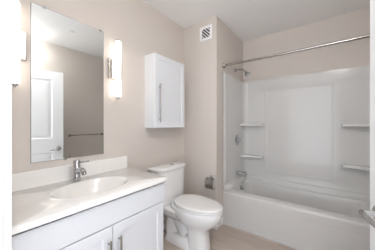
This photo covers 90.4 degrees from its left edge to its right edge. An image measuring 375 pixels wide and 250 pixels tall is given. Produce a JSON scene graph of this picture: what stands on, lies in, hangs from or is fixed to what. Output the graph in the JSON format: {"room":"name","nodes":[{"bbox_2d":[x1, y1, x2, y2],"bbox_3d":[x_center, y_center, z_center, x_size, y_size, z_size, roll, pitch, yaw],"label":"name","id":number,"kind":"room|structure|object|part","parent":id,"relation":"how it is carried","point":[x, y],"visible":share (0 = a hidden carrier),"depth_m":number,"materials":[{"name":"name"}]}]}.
{"room":"bathroom","nodes":[
{"label":"bathroom","id":0,"kind":"room"},
{"bbox_2d":[12,0,183,222],"bbox_3d":[-0.384,-0.018,2.199,0.120,2.575,2.976,0,0,37],"label":"wall","id":1,"kind":"structure","parent":0,"point":[142,30],"depth_m":1.78,"materials":[{"name":"beige paint"}]},
{"bbox_2d":[12,0,25,86],"bbox_3d":[-1.056,-0.492,1.133,0.086,0.544,0.128,0,0,37],"label":"wall sconce","id":2,"kind":"object","parent":1,"relation":"attached to","point":[18,37],"visible":0.73,"depth_m":1.11,"materials":[{"name":"white glass"}]},
{"bbox_3d":[-1.082,-0.497,1.153,0.019,0.180,0.128,0,0,37],"label":"plate","id":3,"kind":"part","parent":2,"relation":"part of","materials":[{"name":"silver metal"}]},
{"bbox_2d":[31,2,103,162],"bbox_3d":[-0.883,-0.273,1.428,0.008,1.076,0.500,0,0,37],"label":"wall mirror","id":4,"kind":"object","parent":1,"relation":"attached to","point":[67,54],"visible":1,"depth_m":1.39,"materials":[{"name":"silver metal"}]},
{"bbox_2d":[12,156,126,191],"bbox_3d":[-0.868,0.364,1.437,0.019,0.114,0.930,0,0,37],"label":"backsplash","id":5,"kind":"structure","parent":1,"relation":"attached to","point":[39,177],"depth_m":1.34,"materials":[{"name":"stone"}]},
{"bbox_2d":[108,39,121,99],"bbox_3d":[-0.639,-0.492,1.688,0.086,0.544,0.128,0,0,37],"label":"wall sconce","id":6,"kind":"object","parent":1,"relation":"attached to","point":[114,66],"visible":1,"depth_m":1.66,"materials":[{"name":"white glass"}]},
{"bbox_3d":[-0.665,-0.497,1.708,0.019,0.180,0.128,0,0,37],"label":"plate","id":7,"kind":"part","parent":6,"relation":"part of","materials":[{"name":"silver metal"}]},
{"bbox_2d":[145,53,183,127],"bbox_3d":[-0.235,-0.345,2.138,0.191,0.774,0.495,0,0,37],"label":"upper cabinet","id":8,"kind":"object","parent":1,"relation":"attached to","point":[164,76],"visible":1,"depth_m":2.01,"materials":[{"name":"white paint"}]},
{"bbox_3d":[-0.286,-0.218,1.938,0.033,0.404,0.012,0,0,37],"label":"handle","id":9,"kind":"part","parent":8,"relation":"part of","materials":[{"name":"silver metal"}]},
{"bbox_2d":[184,16,242,216],"bbox_3d":[0.417,-0.018,2.752,0.498,2.575,0.889,0,0,37],"label":"wall","id":10,"kind":"structure","parent":0,"point":[203,69],"depth_m":2.38,"materials":[{"name":"beige paint"}]},
{"bbox_2d":[200,24,211,41],"bbox_3d":[0.230,-1.135,2.331,0.176,0.176,0.008,0,0,37],"label":"air vent","id":11,"kind":"object","parent":10,"relation":"in","point":[205,32],"visible":1,"depth_m":2.33,"materials":[{"name":"white metal"}]},
{"bbox_2d":[205,175,214,189],"bbox_3d":[0.277,0.708,2.254,0.138,0.156,0.076,0,0,37],"label":"paper holder","id":12,"kind":"object","parent":10,"relation":"attached to","point":[208,181],"visible":1,"depth_m":2.23,"materials":[{"name":"silver metal"}]},
{"bbox_2d":[217,217,222,228],"bbox_3d":[0.404,1.228,2.308,0.012,0.085,0.163,0,0,37],"label":"baseboard","id":13,"kind":"structure","parent":10,"relation":"attached to","point":[220,224],"depth_m":2.30,"materials":[{"name":"white paint"}]},
{"bbox_2d":[234,68,250,76],"bbox_3d":[0.780,-0.733,2.635,0.222,0.153,0.088,0,0,37],"label":"shower fixture","id":14,"kind":"object","parent":10,"relation":"attached to","point":[247,74],"visible":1,"depth_m":2.60,"materials":[{"name":"silver metal"}]},
{"bbox_2d":[163,223,295,249],"bbox_3d":[0.413,1.295,0.732,3.158,0.050,4.366,0,0,37],"label":"floor","id":15,"kind":"structure","parent":0,"point":[226,237],"depth_m":2.00,"materials":[{"name":"beige tile"}]},
{"bbox_2d":[12,182,164,249],"bbox_3d":[-0.653,0.864,1.269,0.565,0.811,0.918,0,0,37],"label":"vanity cabinet","id":16,"kind":"object","parent":15,"relation":"on","point":[133,221],"visible":0.7,"depth_m":1.11,"materials":[{"name":"white paint"}]},
{"bbox_3d":[-0.600,0.886,0.948,0.022,0.543,0.461,0,0,37],"label":"door","id":17,"kind":"part","parent":16,"relation":"part of","materials":[{"name":"white paint"}]},
{"bbox_2d":[12,156,167,234],"bbox_3d":[-0.656,0.431,1.278,0.551,0.248,0.930,0,0,37],"label":"countertop","id":18,"kind":"structure","parent":16,"relation":"on","point":[46,195],"depth_m":1.22,"materials":[{"name":"stone"}]},
{"bbox_2d":[72,160,88,181],"bbox_3d":[-0.770,0.343,1.355,0.158,0.154,0.072,0,0,31],"label":"faucet","id":19,"kind":"object","parent":18,"relation":"on","point":[78,171],"visible":1,"depth_m":1.35,"materials":[{"name":"silver metal"}]},
{"bbox_3d":[-0.816,0.288,1.375,0.049,0.042,0.049,0,0,37],"label":"lever","id":20,"kind":"part","parent":19,"relation":"part of","materials":[{"name":"silver metal"}]},
{"bbox_3d":[-0.767,0.341,1.337,0.125,0.059,0.040,0,0,37],"label":"spout","id":21,"kind":"part","parent":19,"relation":"part of","materials":[{"name":"silver metal"}]},
{"bbox_3d":[-0.414,0.757,1.147,0.036,0.145,0.012,0,0,37],"label":"handle","id":22,"kind":"part","parent":16,"relation":"part of","materials":[{"name":"silver metal"}]},
{"bbox_3d":[-0.329,0.886,1.309,0.022,0.543,0.433,0,0,37],"label":"door","id":23,"kind":"part","parent":16,"relation":"part of","materials":[{"name":"white paint"}]},
{"bbox_2d":[148,161,222,249],"bbox_3d":[0.018,0.866,1.985,0.766,0.807,0.472,0,0,37],"label":"toilet","id":24,"kind":"object","parent":15,"relation":"on","point":[190,218],"visible":0.99,"depth_m":1.92,"materials":[{"name":"white ceramic"}]},
{"bbox_3d":[-0.203,0.491,2.151,0.212,0.041,0.472,0,0,37],"label":"tank lid","id":25,"kind":"part","parent":24,"relation":"part of","materials":[{"name":"white ceramic"}]},
{"bbox_3d":[-0.205,0.699,2.152,0.191,0.371,0.444,0,0,37],"label":"tank","id":26,"kind":"part","parent":24,"relation":"part of","materials":[{"name":"white ceramic"}]},
{"bbox_3d":[0.095,1.059,1.927,0.562,0.422,0.352,0,0,37],"label":"bowl","id":27,"kind":"part","parent":24,"relation":"part of","materials":[{"name":"white ceramic"}]},
{"bbox_3d":[0.109,0.837,1.916,0.539,0.017,0.356,0,0,37],"label":"seat","id":28,"kind":"part","parent":24,"relation":"part of","materials":[{"name":"white plastic"}]},
{"bbox_3d":[0.108,0.812,1.917,0.542,0.030,0.356,0,0,37],"label":"seat lid","id":29,"kind":"part","parent":24,"relation":"part of","materials":[{"name":"white plastic"}]},
{"bbox_2d":[223,180,369,249],"bbox_3d":[1.271,1.061,2.209,1.518,0.416,0.730,0,0,37],"label":"bathtub","id":30,"kind":"object","parent":15,"relation":"on","point":[298,219],"visible":0.88,"depth_m":2.02,"materials":[{"name":"white ceramic"}]},
{"bbox_2d":[223,180,369,227],"bbox_3d":[1.275,1.018,2.214,1.518,0.329,0.718,0,0,37],"label":"basin","id":31,"kind":"object","parent":30,"relation":"in","point":[252,204],"depth_m":2.13,"materials":[{"name":"white ceramic"}]},
{"bbox_2d":[142,0,369,41],"bbox_3d":[0.053,-1.345,1.002,2.258,0.080,4.366,0,0,37],"label":"ceiling","id":32,"kind":"structure","parent":0,"point":[248,19],"depth_m":2.18,"materials":[{"name":"paint"}]},
{"bbox_2d":[243,8,369,81],"bbox_3d":[1.376,-0.018,2.663,2.138,2.575,0.120,0,0,37],"label":"wall","id":33,"kind":"structure","parent":0,"point":[356,53],"depth_m":2.41,"materials":[{"name":"beige paint"}]},
{"bbox_2d":[223,65,369,201],"bbox_3d":[1.275,0.099,2.214,1.518,1.508,0.718,0,0,37],"label":"tub surround","id":34,"kind":"object","parent":33,"relation":"attached to","point":[310,131],"visible":0.88,"depth_m":2.42,"materials":[{"name":"white plastic"}]},
{"bbox_2d":[235,134,242,144],"bbox_3d":[0.743,0.230,2.681,0.066,0.155,0.181,0,0,37],"label":"shower valve","id":35,"kind":"object","parent":34,"relation":"attached to","point":[237,139],"visible":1,"depth_m":2.67,"materials":[{"name":"silver metal"}]},
{"bbox_2d":[236,170,246,176],"bbox_3d":[0.777,0.703,2.662,0.142,0.078,0.060,0,0,37],"label":"tub spout","id":36,"kind":"object","parent":34,"relation":"attached to","point":[237,171],"visible":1,"depth_m":2.64,"materials":[{"name":"silver metal"}]},
{"bbox_2d":[240,124,263,125],"bbox_3d":[0.960,0.016,2.779,0.300,0.036,0.157,0,0,37],"label":"corner shelf","id":37,"kind":"object","parent":34,"relation":"attached to","point":[240,124],"depth_m":2.76,"materials":[{"name":"white plastic"}]},
{"bbox_2d":[240,154,263,158],"bbox_3d":[0.960,0.488,2.779,0.300,0.036,0.157,0,0,37],"label":"corner shelf","id":38,"kind":"object","parent":34,"relation":"attached to","point":[249,156],"depth_m":2.79,"materials":[{"name":"white plastic"}]},
{"bbox_3d":[1.460,0.102,2.497,0.790,1.195,0.008,0,0,37],"label":"raised panel","id":39,"kind":"part","parent":34,"relation":"part of","materials":[{"name":"white plastic"}]},
{"bbox_2d":[341,124,369,126],"bbox_3d":[1.905,0.016,2.069,0.300,0.036,0.157,0,0,37],"label":"corner shelf","id":40,"kind":"object","parent":34,"relation":"attached to","point":[342,125],"depth_m":2.08,"materials":[{"name":"white plastic"}]},
{"bbox_2d":[341,164,369,170],"bbox_3d":[1.905,0.488,2.069,0.300,0.036,0.157,0,0,37],"label":"corner shelf","id":41,"kind":"object","parent":34,"relation":"attached to","point":[360,167],"depth_m":2.10,"materials":[{"name":"white plastic"}]},
{"bbox_3d":[0.872,-0.018,0.312,0.120,2.575,4.246,0,0,37],"label":"wall","id":42,"kind":"structure","parent":0,"visible":0},
{"bbox_2d":[222,34,369,68],"bbox_3d":[1.067,-0.747,1.937,1.519,0.068,0.068,0,0,37],"label":"shower rod","id":43,"kind":"object","parent":42,"relation":"attached to","point":[368,35],"visible":1,"depth_m":1.86,"materials":[{"name":"silver metal"}]},
{"bbox_2d":[359,0,374,249],"bbox_3d":[0.672,0.233,0.383,0.170,2.051,0.940,0,0,20],"label":"door","id":44,"kind":"structure","parent":42,"relation":"in","point":[368,215],"depth_m":0.81,"materials":[{"name":"white paint"}]},
{"bbox_3d":[0.728,0.384,0.745,0.026,0.040,0.125,0,0,17],"label":"lever","id":45,"kind":"part","parent":44,"relation":"part of","materials":[{"name":"silver metal"}]},
{"bbox_3d":[0.769,0.375,0.782,0.052,0.066,0.066,0,0,20],"label":"handle","id":46,"kind":"part","parent":44,"relation":"part of","materials":[{"name":"silver metal"}]},
{"bbox_3d":[0.674,0.233,0.388,0.035,2.051,0.930,0,0,20],"label":"panel","id":47,"kind":"part","parent":44,"relation":"part of","materials":[{"name":"white paint"}]},
{"bbox_3d":[-1.368,-0.018,0.271,0.623,2.575,1.490,0,0,37],"label":"wall","id":48,"kind":"structure","parent":0,"visible":0},
{"bbox_2d":[0,0,11,249],"bbox_3d":[-0.704,-0.017,0.640,0.105,2.573,0.143,0,0,37],"label":"trim","id":49,"kind":"structure","parent":48,"relation":"attached to","point":[5,5],"depth_m":0.67,"materials":[{"name":"white paint"}]}
]}

